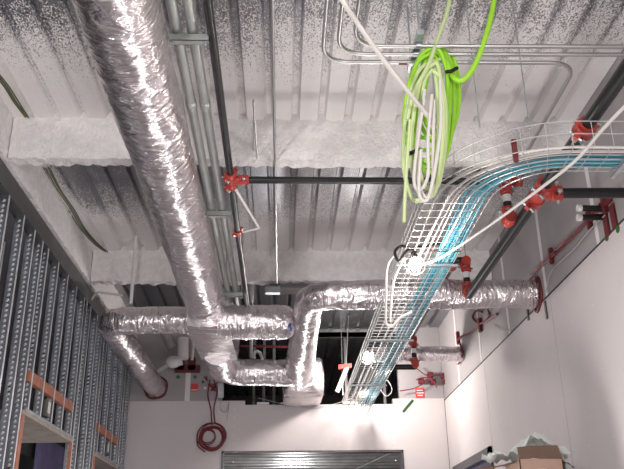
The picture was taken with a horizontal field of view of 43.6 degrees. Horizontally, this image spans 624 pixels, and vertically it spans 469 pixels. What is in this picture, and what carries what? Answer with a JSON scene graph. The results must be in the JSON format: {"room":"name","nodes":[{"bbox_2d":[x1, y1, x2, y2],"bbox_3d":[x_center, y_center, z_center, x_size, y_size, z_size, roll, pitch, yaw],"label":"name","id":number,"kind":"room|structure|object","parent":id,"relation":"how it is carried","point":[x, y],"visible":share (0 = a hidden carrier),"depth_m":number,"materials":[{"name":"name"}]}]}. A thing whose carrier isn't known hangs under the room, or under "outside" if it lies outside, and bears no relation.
{"room":"building under construction","nodes":[
{"label":"building under construction","id":0,"kind":"room"},
{"bbox_2d":[18,454,33,468],"bbox_3d":[-4.175,2.083,8.189,0.100,4.750,17.000,0,-23,-2],"label":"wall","id":1,"kind":"structure","parent":0,"point":[25,462],"depth_m":11.60,"materials":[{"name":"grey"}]},
{"bbox_2d":[0,158,105,317],"bbox_3d":[-2.389,-0.266,6.310,0.100,0.168,10.380,0,-23,-2],"label":"track","id":2,"kind":"object","parent":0,"point":[20,204],"visible":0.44,"depth_m":6.89,"materials":[{"name":"metal"}]},
{"bbox_2d":[0,208,107,459],"bbox_3d":[-3.196,0.869,8.199,0.040,2.530,15.000,0,-23,-2],"label":"wall","id":3,"kind":"structure","parent":0,"point":[27,449],"depth_m":9.07,"materials":[{"name":"grey"}]},
{"bbox_2d":[160,333,194,367],"bbox_3d":[-1.837,1.556,10.672,0.506,0.545,0.188,-4,-23,7],"label":"pipe fitting","id":4,"kind":"object","parent":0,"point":[182,344],"visible":0.88,"depth_m":10.62,"materials":[{"name":"white plastic"}]},
{"bbox_2d":[121,324,449,468],"bbox_3d":[-0.364,3.292,10.610,4.498,4.315,0.122,0,-23,-2],"label":"wall","id":5,"kind":"structure","parent":0,"point":[160,434],"depth_m":10.83,"materials":[{"name":"paint"}]},
{"bbox_2d":[174,357,200,372],"bbox_3d":[-1.765,1.855,11.077,0.360,0.212,0.040,0,-23,-2],"label":"firestop patch","id":6,"kind":"object","parent":5,"relation":"attached to","point":[191,367],"visible":0.69,"depth_m":11.04,"materials":[{"name":"red"}]},
{"bbox_2d":[196,376,226,451],"bbox_3d":[-1.377,2.470,10.784,0.418,1.047,0.105,0,-23,-2],"label":"cable coil","id":7,"kind":"object","parent":5,"relation":"hanging from","point":[203,430],"visible":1,"depth_m":10.68,"materials":[{"name":"red"}]},
{"bbox_2d":[224,453,400,468],"bbox_3d":[-0.550,3.849,13.068,4.630,0.150,4.810,0,-23,-2],"label":"roller shutter","id":8,"kind":"object","parent":5,"relation":"in","point":[245,461],"visible":0.22,"depth_m":12.35,"materials":[{"name":"grey metal"}]},
{"bbox_2d":[221,450,404,468],"bbox_3d":[0.025,4.135,10.273,2.495,2.490,0.152,0,-23,-2],"label":"trim","id":9,"kind":"structure","parent":5,"relation":"attached to","point":[401,452],"depth_m":10.70,"materials":[{"name":"grey metal"}]},
{"bbox_2d":[222,393,393,404],"bbox_3d":[-0.589,5.229,15.204,4.823,4.335,0.100,0,-23,-2],"label":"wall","id":10,"kind":"structure","parent":0,"point":[326,399],"depth_m":15.95,"materials":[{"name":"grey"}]},
{"bbox_2d":[0,0,623,395],"bbox_3d":[-0.172,-0.178,8.002,4.872,0.200,17.600,0,-23,-2],"label":"ceiling","id":11,"kind":"structure","parent":0,"point":[46,60],"depth_m":5.75,"materials":[{"name":"metal"}]},
{"bbox_2d":[0,75,28,117],"bbox_3d":[-2.184,-1.013,5.679,0.068,0.023,0.618,-2,-23,3],"label":"cable bundle","id":12,"kind":"object","parent":11,"relation":"attached to","point":[2,81],"visible":1,"depth_m":5.69,"materials":[{"name":"green"}]},
{"bbox_2d":[0,96,137,339],"bbox_3d":[-2.386,-0.553,6.388,0.187,0.414,10.500,0,-23,-2],"label":"beam","id":13,"kind":"structure","parent":11,"relation":"attached to","point":[34,181],"depth_m":7.08,"materials":[{"name":"concrete"}]},
{"bbox_2d":[43,167,107,251],"bbox_3d":[-2.301,-0.187,7.626,0.135,0.023,1.990,-1,-23,1],"label":"cable bundle","id":14,"kind":"object","parent":11,"relation":"attached to","point":[87,234],"visible":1,"depth_m":7.57,"materials":[{"name":"green"}]},
{"bbox_2d":[129,235,137,303],"bbox_3d":[-1.842,0.358,8.056,0.036,0.745,0.036,0,-23,-2],"label":"pipe","id":15,"kind":"object","parent":11,"relation":"hanging from","point":[136,236],"visible":1,"depth_m":8.04,"materials":[{"name":"grey metal"}]},
{"bbox_2d":[168,25,208,46],"bbox_3d":[-0.628,-1.314,4.089,0.202,0.788,0.040,0,-23,-2],"label":"hanger","id":16,"kind":"object","parent":11,"relation":"hanging from","point":[175,39],"visible":0.82,"depth_m":3.94,"materials":[{"name":"metal"}]},
{"bbox_2d":[72,0,239,360],"bbox_3d":[-0.916,-0.288,5.315,0.468,0.454,7.824,0,-23,-2],"label":"duct","id":17,"kind":"object","parent":16,"relation":"hanging from","point":[128,41],"visible":0.93,"depth_m":4.34,"materials":[{"name":"silver metal"}]},
{"bbox_2d":[97,306,188,396],"bbox_3d":[-2.082,1.456,9.322,0.986,0.301,3.552,5,-24,-14],"label":"duct","id":18,"kind":"object","parent":17,"relation":"attached to","point":[118,327],"visible":0.95,"depth_m":7.91,"materials":[{"name":"silver metal"}]},
{"bbox_2d":[204,358,293,386],"bbox_3d":[-0.727,1.549,9.300,1.063,0.349,1.181,0,-23,-2],"label":"duct","id":19,"kind":"object","parent":17,"relation":"attached to","point":[241,372],"visible":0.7,"depth_m":9.54,"materials":[{"name":"silver metal"}]},
{"bbox_2d":[217,305,293,339],"bbox_3d":[-0.549,0.868,7.721,0.744,0.350,0.358,0,-23,-2],"label":"duct","id":20,"kind":"object","parent":17,"relation":"attached to","point":[240,322],"visible":0.98,"depth_m":7.58,"materials":[{"name":"silver metal"}]},
{"bbox_2d":[165,0,232,302],"bbox_3d":[-0.731,-0.566,5.080,0.065,0.066,7.160,0,-23,-2],"label":"conduit","id":21,"kind":"object","parent":16,"relation":"on","point":[172,7],"visible":0.88,"depth_m":4.78,"materials":[{"name":"metal"}]},
{"bbox_2d":[182,0,240,304],"bbox_3d":[-0.650,-0.566,5.083,0.065,0.066,7.160,0,-23,-2],"label":"conduit","id":22,"kind":"object","parent":16,"relation":"on","point":[188,5],"visible":0.88,"depth_m":4.79,"materials":[{"name":"metal"}]},
{"bbox_2d":[203,0,248,304],"bbox_3d":[-0.551,-0.538,5.075,0.048,0.048,7.160,0,-23,-2],"label":"pipe","id":23,"kind":"object","parent":16,"relation":"on","point":[207,4],"visible":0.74,"depth_m":4.64,"materials":[{"name":"metal"}]},
{"bbox_2d":[222,167,248,192],"bbox_3d":[-0.533,-0.381,5.448,0.185,0.131,0.220,0,-23,-2],"label":"fitting","id":24,"kind":"object","parent":23,"relation":"on","point":[232,181],"visible":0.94,"depth_m":5.41,"materials":[{"name":"red paint"}]},
{"bbox_2d":[249,176,484,184],"bbox_3d":[0.483,-0.378,5.487,1.900,0.052,0.052,0,-23,-2],"label":"pipe","id":25,"kind":"object","parent":24,"relation":"attached to","point":[252,179],"visible":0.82,"depth_m":5.46,"materials":[{"name":"metal"}]},
{"bbox_2d":[232,189,259,237],"bbox_3d":[-0.576,-0.180,6.036,0.194,0.174,1.038,-3,-23,5],"label":"brace","id":26,"kind":"object","parent":23,"relation":"on","point":[234,234],"visible":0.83,"depth_m":6.26,"materials":[{"name":"white metal"}]},
{"bbox_2d":[204,193,230,219],"bbox_3d":[-0.730,-0.478,6.060,0.220,0.788,0.040,0,-23,-2],"label":"hanger","id":27,"kind":"object","parent":11,"relation":"hanging from","point":[211,214],"visible":0.44,"depth_m":5.91,"materials":[{"name":"metal"}]},
{"bbox_2d":[224,227,243,298],"bbox_3d":[-0.779,0.270,7.825,0.187,0.788,0.040,0,-23,-2],"label":"hanger","id":28,"kind":"object","parent":11,"relation":"hanging from","point":[227,294],"visible":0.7,"depth_m":7.67,"materials":[{"name":"metal"}]},
{"bbox_2d":[91,246,491,285],"bbox_3d":[-0.209,0.338,8.608,4.358,0.448,0.176,0,-23,-2],"label":"ceiling beam","id":29,"kind":"structure","parent":11,"relation":"attached to","point":[153,268],"depth_m":8.52,"materials":[{"name":"concrete"}]},
{"bbox_2d":[265,284,309,294],"bbox_3d":[-0.092,0.631,8.603,0.841,0.105,0.270,0,-23,-2],"label":"plate","id":30,"kind":"object","parent":29,"relation":"attached to","point":[272,289],"visible":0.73,"depth_m":8.51,"materials":[{"name":"metal"}]},
{"bbox_2d":[271,0,277,285],"bbox_3d":[-0.257,-0.809,5.304,0.020,0.031,7.350,0,-23,-2],"label":"conduit","id":31,"kind":"object","parent":30,"relation":"attached to","point":[272,1],"visible":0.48,"depth_m":5.31,"materials":[{"name":"silver metal"}]},
{"bbox_2d":[8,112,578,169],"bbox_3d":[-0.108,-0.737,6.074,4.358,0.446,0.172,0,-23,-2],"label":"ceiling beam","id":32,"kind":"structure","parent":11,"relation":"attached to","point":[322,142],"depth_m":5.99,"materials":[{"name":"concrete"}]},
{"bbox_2d":[318,328,393,337],"bbox_3d":[-0.006,1.463,11.552,2.446,0.130,0.080,0,-23,-2],"label":"beam","id":33,"kind":"structure","parent":11,"relation":"attached to","point":[329,333],"depth_m":11.54,"materials":[{"name":"metal"}]},
{"bbox_2d":[340,0,451,150],"bbox_3d":[0.304,-1.065,4.251,0.387,1.090,1.021,-18,-28,34],"label":"cable","id":34,"kind":"object","parent":11,"relation":"hanging from","point":[344,3],"visible":0.78,"depth_m":3.99,"materials":[{"name":"white plastic"}]},
{"bbox_2d":[406,0,423,72],"bbox_3d":[0.597,-1.254,4.609,0.040,0.523,0.370,0,-23,-2],"label":"hanger","id":35,"kind":"object","parent":11,"relation":"hanging from","point":[419,35],"visible":0.79,"depth_m":4.47,"materials":[{"name":"metal"}]},
{"bbox_2d":[337,2,623,56],"bbox_3d":[1.192,-1.581,3.230,2.019,0.025,2.824,0,-23,-2],"label":"conduit","id":36,"kind":"object","parent":35,"relation":"attached to","point":[341,11],"visible":1,"depth_m":4.50,"materials":[{"name":"silver metal"}]},
{"bbox_2d":[402,79,442,222],"bbox_3d":[0.576,-0.445,4.072,0.267,0.852,0.062,0,-23,-2],"label":"hanging cables","id":37,"kind":"object","parent":36,"relation":"hanging from","point":[416,176],"visible":0.99,"depth_m":4.06,"materials":[{"name":"white plastic"}]},
{"bbox_2d":[401,0,496,202],"bbox_3d":[0.781,-0.826,4.368,0.650,1.474,0.168,3,-23,-8],"label":"cable coil","id":38,"kind":"object","parent":36,"relation":"hanging from","point":[418,80],"visible":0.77,"depth_m":4.31,"materials":[{"name":"green"}]},
{"bbox_2d":[353,0,623,48],"bbox_3d":[1.236,-1.596,3.196,1.933,0.025,2.747,0,-23,-2],"label":"conduit","id":39,"kind":"object","parent":35,"relation":"attached to","point":[358,5],"visible":0.84,"depth_m":4.42,"materials":[{"name":"silver metal"}]},
{"bbox_2d":[321,0,572,163],"bbox_3d":[0.566,-1.214,4.078,1.274,0.029,4.662,-11,-25,22],"label":"conduit","id":40,"kind":"object","parent":11,"relation":"attached to","point":[326,4],"visible":0.93,"depth_m":4.57,"materials":[{"name":"silver metal"}]},
{"bbox_2d":[465,0,480,127],"bbox_3d":[0.906,-1.058,4.440,0.008,1.042,0.007,0,-23,-2],"label":"rod","id":41,"kind":"object","parent":11,"relation":"hanging from","point":[465,0],"visible":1,"depth_m":4.40,"materials":[{"name":"metal"}]},
{"bbox_2d":[511,0,530,127],"bbox_3d":[1.181,-1.059,4.452,0.008,1.040,0.007,0,-23,-2],"label":"rod","id":42,"kind":"object","parent":11,"relation":"hanging from","point":[511,0],"visible":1,"depth_m":4.40,"materials":[{"name":"metal"}]},
{"bbox_2d":[335,363,351,392],"bbox_3d":[0.425,1.953,10.601,0.236,0.398,0.060,0,-23,-2],"label":"tube","id":43,"kind":"object","parent":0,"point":[345,367],"visible":1,"depth_m":10.61,"materials":[{"name":"white plastic"}]},
{"bbox_2d":[394,49,623,468],"bbox_3d":[2.071,1.911,7.424,0.124,4.315,17.000,0,-23,-2],"label":"wall","id":44,"kind":"structure","parent":0,"point":[560,377],"depth_m":6.52,"materials":[{"name":"paint"}]},
{"bbox_2d":[282,279,539,406],"bbox_3d":[0.797,1.293,8.968,2.315,0.585,4.472,0,-23,-2],"label":"duct","id":45,"kind":"object","parent":44,"relation":"attached to","point":[302,367],"visible":0.86,"depth_m":6.95,"materials":[{"name":"silver metal"}]},
{"bbox_2d":[371,346,463,361],"bbox_3d":[1.340,1.526,9.937,1.153,0.200,0.200,0,-23,-2],"label":"duct","id":46,"kind":"object","parent":44,"relation":"attached to","point":[426,353],"visible":0.7,"depth_m":9.86,"materials":[{"name":"silver metal"}]},
{"bbox_2d":[453,446,493,468],"bbox_3d":[1.996,3.725,9.021,0.160,2.220,1.980,0,-23,-2],"label":"door","id":47,"kind":"structure","parent":44,"relation":"in","point":[475,460],"depth_m":9.18,"materials":[{"name":"grey paint"}]},
{"bbox_2d":[456,309,497,344],"bbox_3d":[1.931,1.068,9.228,0.040,0.353,1.930,0,-23,-2],"label":"cable","id":48,"kind":"object","parent":44,"relation":"attached to","point":[479,321],"visible":1,"depth_m":9.00,"materials":[{"name":"red plastic"}]},
{"bbox_2d":[342,121,623,409],"bbox_3d":[1.269,0.913,7.362,1.499,0.184,7.316,0,-23,-2],"label":"cable tray","id":49,"kind":"object","parent":44,"relation":"attached to","point":[619,168],"visible":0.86,"depth_m":4.90,"materials":[{"name":"silver metal"}]},
{"bbox_2d":[405,251,424,274],"bbox_3d":[0.694,0.197,5.259,0.140,0.167,0.121,0,-23,-2],"label":"bulb","id":50,"kind":"object","parent":49,"relation":"hanging from","point":[415,264],"visible":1,"depth_m":5.24,"materials":[{"name":"white"}]},
{"bbox_2d":[394,243,457,261],"bbox_3d":[0.776,0.118,5.295,0.449,0.152,0.020,0,-23,-2],"label":"lamp cord","id":51,"kind":"object","parent":49,"relation":"hanging from","point":[409,248],"visible":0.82,"depth_m":5.29,"materials":[{"name":"black paint"}]},
{"bbox_2d":[389,258,404,321],"bbox_3d":[0.567,0.365,5.204,0.133,0.454,0.016,0,-23,-2],"label":"cable","id":52,"kind":"object","parent":51,"relation":"hanging from","point":[402,261],"visible":1,"depth_m":5.20,"materials":[{"name":"white plastic"}]},
{"bbox_2d":[384,252,412,326],"bbox_3d":[0.567,0.361,5.206,0.189,0.535,0.016,0,-23,-2],"label":"cable","id":53,"kind":"object","parent":51,"relation":"hanging from","point":[392,256],"visible":1,"depth_m":5.15,"materials":[{"name":"white plastic"}]},
{"bbox_2d":[369,170,532,405],"bbox_3d":[1.444,0.978,7.418,1.103,0.029,6.913,0,-23,-2],"label":"cable","id":54,"kind":"object","parent":49,"relation":"in","point":[492,188],"visible":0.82,"depth_m":5.68,"materials":[{"name":"teal plastic"}]},
{"bbox_2d":[373,165,617,400],"bbox_3d":[1.444,0.962,7.429,1.103,0.034,6.903,0,-23,-2],"label":"cable","id":55,"kind":"object","parent":54,"relation":"on","point":[474,212],"visible":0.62,"depth_m":5.43,"materials":[{"name":"teal plastic"}]},
{"bbox_2d":[349,147,623,404],"bbox_3d":[1.306,0.909,7.250,1.391,0.026,6.966,0,-23,-2],"label":"cable","id":56,"kind":"object","parent":49,"relation":"in","point":[526,152],"visible":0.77,"depth_m":4.24,"materials":[{"name":"white plastic"}]},
{"bbox_2d":[354,151,623,404],"bbox_3d":[0.767,0.870,7.148,1.201,0.031,7.048,4,-23,-12],"label":"cable","id":57,"kind":"object","parent":49,"relation":"in","point":[550,153],"visible":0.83,"depth_m":4.34,"materials":[{"name":"white plastic"}]},
{"bbox_2d":[358,153,623,403],"bbox_3d":[1.357,0.920,7.291,1.288,0.030,6.884,0,-23,-2],"label":"cable","id":58,"kind":"object","parent":49,"relation":"in","point":[489,171],"visible":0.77,"depth_m":4.67,"materials":[{"name":"grey plastic"}]},
{"bbox_2d":[361,158,621,405],"bbox_3d":[1.387,0.962,7.375,1.220,0.027,6.999,0,-23,-2],"label":"cable","id":59,"kind":"object","parent":49,"relation":"in","point":[501,172],"visible":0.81,"depth_m":4.58,"materials":[{"name":"teal plastic"}]},
{"bbox_2d":[363,161,620,405],"bbox_3d":[1.401,0.967,7.385,1.191,0.024,6.979,0,-23,-2],"label":"cable","id":60,"kind":"object","parent":49,"relation":"in","point":[551,162],"visible":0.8,"depth_m":4.61,"materials":[{"name":"teal plastic"}]},
{"bbox_2d":[365,157,623,398],"bbox_3d":[1.401,0.949,7.393,1.190,0.032,6.978,0,-23,-2],"label":"cable","id":61,"kind":"object","parent":60,"relation":"on","point":[550,157],"visible":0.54,"depth_m":4.56,"materials":[{"name":"teal plastic"}]},
{"bbox_2d":[365,164,618,405],"bbox_3d":[1.416,0.970,7.396,1.161,0.026,6.957,0,-23,-2],"label":"cable","id":62,"kind":"object","parent":49,"relation":"in","point":[504,176],"visible":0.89,"depth_m":4.98,"materials":[{"name":"teal plastic"}]},
{"bbox_2d":[368,179,495,397],"bbox_3d":[1.415,0.952,7.405,1.161,0.035,6.954,0,-23,-2],"label":"cable","id":63,"kind":"object","parent":62,"relation":"on","point":[495,179],"visible":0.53,"depth_m":5.33,"materials":[{"name":"teal plastic"}]},
{"bbox_2d":[367,165,616,405],"bbox_3d":[1.430,0.977,7.409,1.132,0.023,6.928,0,-23,-2],"label":"cable","id":64,"kind":"object","parent":49,"relation":"in","point":[549,166],"visible":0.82,"depth_m":4.46,"materials":[{"name":"teal plastic"}]},
{"bbox_2d":[361,155,623,403],"bbox_3d":[1.387,0.946,7.385,1.220,0.032,6.995,0,-23,-2],"label":"cable","id":65,"kind":"object","parent":49,"relation":"in","point":[598,156],"visible":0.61,"depth_m":4.54,"materials":[{"name":"teal plastic"}]},
{"bbox_2d":[422,105,623,265],"bbox_3d":[1.378,-0.686,3.673,0.292,0.424,4.029,8,-24,-19],"label":"cable","id":66,"kind":"object","parent":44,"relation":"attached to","point":[621,109],"visible":0.94,"depth_m":4.20,"materials":[{"name":"white plastic"}]},
{"bbox_2d":[532,276,542,312],"bbox_3d":[2.027,0.545,7.054,0.030,0.332,0.332,0,-23,-2],"label":"ring","id":67,"kind":"object","parent":44,"relation":"attached to","point":[537,278],"visible":0.62,"depth_m":6.93,"materials":[{"name":"red"}]},
{"bbox_2d":[528,198,612,300],"bbox_3d":[2.048,0.132,6.264,0.030,0.335,2.108,0,-23,-2],"label":"pipe","id":68,"kind":"object","parent":44,"relation":"attached to","point":[604,202],"visible":0.84,"depth_m":6.19,"materials":[{"name":"red metal"}]},
{"bbox_2d":[576,204,601,211],"bbox_3d":[2.009,-0.187,5.581,0.224,0.056,0.051,0,-23,-2],"label":"pipe sleeve","id":69,"kind":"object","parent":44,"relation":"attached to","point":[579,207],"visible":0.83,"depth_m":5.56,"materials":[{"name":"black paint"}]},
{"bbox_2d":[576,214,603,220],"bbox_3d":[2.008,-0.122,5.577,0.225,0.054,0.051,0,-23,-2],"label":"pipe sleeve","id":70,"kind":"object","parent":44,"relation":"attached to","point":[579,217],"visible":0.83,"depth_m":5.56,"materials":[{"name":"black paint"}]},
{"bbox_2d":[602,213,610,237],"bbox_3d":[2.092,-0.067,5.530,0.024,0.170,0.070,0,-23,-2],"label":"firestop patch","id":71,"kind":"object","parent":44,"relation":"attached to","point":[606,224],"visible":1,"depth_m":5.51,"materials":[{"name":"red"}]},
{"bbox_2d":[608,203,617,228],"bbox_3d":[2.096,-0.128,5.414,0.024,0.170,0.070,0,-23,-2],"label":"firestop patch","id":72,"kind":"object","parent":44,"relation":"attached to","point":[612,210],"visible":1,"depth_m":5.40,"materials":[{"name":"red"}]},
{"bbox_2d":[466,58,623,298],"bbox_3d":[1.479,-0.571,4.241,0.076,0.076,5.651,0,-23,-2],"label":"pipe","id":73,"kind":"object","parent":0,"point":[614,85],"visible":0.71,"depth_m":4.71,"materials":[{"name":"metal"}]},
{"bbox_2d":[458,256,472,298],"bbox_3d":[1.365,0.376,6.886,0.121,0.380,0.148,-9,-24,19],"label":"riser nipple","id":74,"kind":"object","parent":73,"relation":"attached to","point":[464,265],"visible":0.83,"depth_m":6.87,"materials":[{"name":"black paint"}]},
{"bbox_2d":[409,257,461,338],"bbox_3d":[1.237,0.736,8.134,0.155,0.145,2.646,0,-23,-2],"label":"pipe","id":75,"kind":"object","parent":74,"relation":"attached to","point":[458,259],"visible":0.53,"depth_m":8.21,"materials":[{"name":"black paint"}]},
{"bbox_2d":[408,336,419,369],"bbox_3d":[1.211,1.400,9.261,0.121,0.411,0.148,-9,-24,19],"label":"riser nipple","id":76,"kind":"object","parent":75,"relation":"attached to","point":[414,360],"visible":0.91,"depth_m":9.23,"materials":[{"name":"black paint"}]},
{"bbox_2d":[372,364,414,369],"bbox_3d":[0.958,1.560,9.181,0.508,0.064,0.064,0,-23,-2],"label":"pipe","id":77,"kind":"object","parent":76,"relation":"attached to","point":[397,366],"visible":0.66,"depth_m":9.16,"materials":[{"name":"metal"}]},
{"bbox_2d":[496,178,516,227],"bbox_3d":[1.362,-0.233,5.447,0.121,0.380,0.148,-9,-24,19],"label":"riser nipple","id":78,"kind":"object","parent":73,"relation":"attached to","point":[506,192],"visible":0.79,"depth_m":5.41,"materials":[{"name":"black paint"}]},
{"bbox_2d":[522,176,563,212],"bbox_3d":[1.474,-0.264,4.966,0.223,0.192,0.270,0,-23,-2],"label":"fitting","id":79,"kind":"object","parent":73,"relation":"attached to","point":[555,193],"visible":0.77,"depth_m":4.92,"materials":[{"name":"red paint"}]},
{"bbox_2d":[563,188,623,197],"bbox_3d":[1.866,-0.265,4.982,0.614,0.072,0.068,0,-23,-2],"label":"pipe","id":80,"kind":"object","parent":79,"relation":"attached to","point":[567,192],"visible":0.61,"depth_m":4.95,"materials":[{"name":"metal"}]},
{"bbox_2d":[569,115,601,144],"bbox_3d":[1.484,-0.575,4.221,0.193,0.193,0.100,0,-23,-2],"label":"clamp","id":81,"kind":"object","parent":73,"relation":"attached to","point":[577,127],"visible":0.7,"depth_m":4.20,"materials":[{"name":"metal"}]},
{"bbox_3d":[-1.455,3.349,5.044,9.500,0.100,22.000,0,-23,-2],"label":"floor","id":82,"kind":"structure","parent":0,"visible":0},
{"bbox_2d":[0,194,10,261],"bbox_3d":[-2.338,1.398,5.282,0.066,3.700,0.050,0,-23,-2],"label":"stud","id":83,"kind":"object","parent":82,"relation":"on","point":[4,198],"visible":1,"depth_m":5.93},
{"bbox_2d":[0,215,24,389],"bbox_3d":[-2.352,1.546,5.632,0.066,3.700,0.050,0,-23,-2],"label":"stud","id":84,"kind":"object","parent":82,"relation":"on","point":[14,257],"visible":1,"depth_m":6.10,"materials":[{"name":"metal"}]},
{"bbox_2d":[0,229,35,468],"bbox_3d":[-2.363,1.663,5.908,0.066,3.700,0.050,0,-23,-2],"label":"stud","id":85,"kind":"object","parent":82,"relation":"on","point":[12,366],"visible":1,"depth_m":6.23,"materials":[{"name":"metal"}]},
{"bbox_2d":[4,240,43,468],"bbox_3d":[-2.372,1.757,6.129,0.066,3.700,0.050,0,-23,-2],"label":"stud","id":86,"kind":"object","parent":82,"relation":"on","point":[10,457],"visible":0.98,"depth_m":6.43,"materials":[{"name":"metal"}]},
{"bbox_2d":[0,408,72,468],"bbox_3d":[-2.631,2.752,6.628,0.558,2.263,1.645,0,-23,-2],"label":"door frame","id":87,"kind":"structure","parent":82,"relation":"on","point":[36,429],"depth_m":7.11,"materials":[{"name":"brown wood"}]},
{"bbox_2d":[22,248,48,408],"bbox_3d":[-2.393,0.784,6.736,0.066,1.435,0.050,0,-23,-2],"label":"stud","id":88,"kind":"object","parent":87,"relation":"on","point":[45,254],"visible":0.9,"depth_m":6.73,"materials":[{"name":"metal"}]},
{"bbox_2d":[33,262,59,415],"bbox_3d":[-2.405,0.921,7.058,0.066,1.435,0.050,0,-23,-2],"label":"stud","id":89,"kind":"object","parent":87,"relation":"on","point":[47,327],"visible":0.94,"depth_m":7.05,"materials":[{"name":"metal"}]},
{"bbox_2d":[44,274,68,422],"bbox_3d":[-2.418,1.057,7.380,0.066,1.435,0.050,0,-23,-2],"label":"stud","id":90,"kind":"object","parent":87,"relation":"on","point":[52,381],"visible":0.83,"depth_m":7.40,"materials":[{"name":"metal"}]},
{"bbox_2d":[41,399,51,417],"bbox_3d":[-2.399,1.575,7.057,0.058,0.150,0.110,0,-23,-2],"label":"junction box","id":91,"kind":"object","parent":90,"relation":"attached to","point":[46,406],"visible":0.99,"depth_m":7.02,"materials":[{"name":"metal"}]},
{"bbox_2d":[26,370,72,411],"bbox_3d":[-2.404,1.465,7.196,0.048,0.090,1.480,0,-23,-2],"label":"wood blocking","id":92,"kind":"object","parent":90,"relation":"attached to","point":[38,382],"visible":0.84,"depth_m":7.06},
{"bbox_2d":[54,286,76,428],"bbox_3d":[-2.431,1.194,7.702,0.066,1.435,0.050,0,-23,-2],"label":"stud","id":93,"kind":"object","parent":87,"relation":"on","point":[73,289],"visible":0.95,"depth_m":7.70,"materials":[{"name":"metal"}]},
{"bbox_2d":[64,297,84,434],"bbox_3d":[-2.444,1.330,8.024,0.066,1.435,0.050,0,-23,-2],"label":"stud","id":94,"kind":"object","parent":87,"relation":"on","point":[81,300],"visible":0.94,"depth_m":8.02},
{"bbox_2d":[33,443,76,468],"bbox_3d":[-3.216,4.359,10.667,0.030,2.466,4.720,0,-23,-2],"label":"board","id":95,"kind":"object","parent":82,"relation":"on","point":[47,455],"visible":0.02,"depth_m":9.35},
{"bbox_2d":[63,301,87,468],"bbox_3d":[-2.434,2.420,7.693,0.066,3.700,0.050,0,-23,-2],"label":"stud","id":96,"kind":"object","parent":82,"relation":"on","point":[86,302],"visible":0.32,"depth_m":8.04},
{"bbox_2d":[70,306,90,468],"bbox_3d":[-2.441,2.490,7.859,0.066,3.700,0.050,0,-23,-2],"label":"stud","id":97,"kind":"object","parent":82,"relation":"on","point":[87,325],"visible":0.74,"depth_m":8.21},
{"bbox_2d":[76,315,97,468],"bbox_3d":[-2.453,2.623,8.171,0.066,3.700,0.050,0,-23,-2],"label":"stud","id":98,"kind":"object","parent":82,"relation":"on","point":[92,338],"visible":1,"depth_m":8.53,"materials":[{"name":"metal"}]},
{"bbox_2d":[83,330,101,468],"bbox_3d":[-2.463,2.732,8.429,0.066,3.700,0.050,0,-23,-2],"label":"stud","id":99,"kind":"object","parent":82,"relation":"on","point":[87,456],"visible":0.84,"depth_m":8.77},
{"bbox_2d":[88,334,103,468],"bbox_3d":[-2.468,2.786,8.558,0.066,3.700,0.050,0,-23,-2],"label":"stud","id":100,"kind":"object","parent":82,"relation":"on","point":[102,342],"visible":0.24,"depth_m":8.91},
{"bbox_2d":[116,366,125,466],"bbox_3d":[-2.520,3.332,9.846,0.066,3.700,0.050,0,-23,-2],"label":"stud","id":101,"kind":"object","parent":82,"relation":"on","point":[124,366],"visible":0.2,"depth_m":10.23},
{"bbox_2d":[118,369,127,468],"bbox_3d":[-2.526,3.402,10.012,0.066,3.700,0.050,0,-23,-2],"label":"stud","id":102,"kind":"object","parent":82,"relation":"on","point":[126,375],"visible":0.3,"depth_m":10.39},
{"bbox_2d":[121,371,131,468],"bbox_3d":[-2.535,3.496,10.232,0.066,3.700,0.050,0,-23,-2],"label":"stud","id":103,"kind":"object","parent":82,"relation":"on","point":[129,375],"visible":0.66,"depth_m":10.63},
{"bbox_3d":[-2.474,3.494,8.311,0.106,2.204,0.071,0,-23,-2],"label":"door frame","id":104,"kind":"structure","parent":82,"relation":"on","visible":0},
{"bbox_2d":[76,451,117,468],"bbox_3d":[-2.601,2.704,9.345,0.288,0.058,1.365,0,-23,-2],"label":"door frame","id":105,"kind":"structure","parent":104,"relation":"on","point":[101,462],"depth_m":9.45,"materials":[{"name":"brown wood"}]},
{"bbox_2d":[91,340,106,450],"bbox_3d":[-2.488,1.806,9.146,0.066,1.435,0.050,0,-23,-2],"label":"stud","id":106,"kind":"object","parent":105,"relation":"on","point":[105,341],"visible":0.34,"depth_m":9.11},
{"bbox_2d":[96,423,117,444],"bbox_3d":[-2.495,2.432,9.477,0.048,0.090,1.200,0,-23,-2],"label":"wood blocking","id":107,"kind":"object","parent":106,"relation":"attached to","point":[102,430],"visible":0.73,"depth_m":9.42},
{"bbox_2d":[98,344,112,454],"bbox_3d":[-2.502,1.951,9.490,0.066,1.435,0.050,0,-23,-2],"label":"stud","id":108,"kind":"object","parent":105,"relation":"on","point":[101,449],"visible":0.83,"depth_m":9.47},
{"bbox_2d":[105,353,118,459],"bbox_3d":[-2.516,2.097,9.834,0.066,1.435,0.050,0,-23,-2],"label":"stud","id":109,"kind":"object","parent":105,"relation":"on","point":[115,358],"visible":0.84,"depth_m":9.83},
{"bbox_2d":[111,359,123,462],"bbox_3d":[-2.529,2.242,10.177,0.066,1.435,0.050,0,-23,-2],"label":"stud","id":110,"kind":"object","parent":105,"relation":"on","point":[121,366],"visible":0.81,"depth_m":10.16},
{"bbox_3d":[1.642,2.466,4.908,0.874,1.342,0.566,0,-23,-2],"label":"storage cabinet","id":111,"kind":"object","parent":82,"relation":"on","visible":0},
{"bbox_2d":[476,445,574,468],"bbox_3d":[1.434,1.635,5.199,0.597,0.415,0.342,0,-23,-2],"label":"cardboard box","id":112,"kind":"object","parent":111,"relation":"on","point":[547,456],"visible":0.93,"depth_m":5.11,"materials":[{"name":"beige"}]},
{"bbox_2d":[481,432,572,468],"bbox_3d":[1.474,1.539,5.281,0.602,0.382,0.310,0,-23,-2],"label":"plastic film","id":113,"kind":"object","parent":112,"relation":"in","point":[535,439],"visible":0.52,"depth_m":5.26,"materials":[{"name":"white"}]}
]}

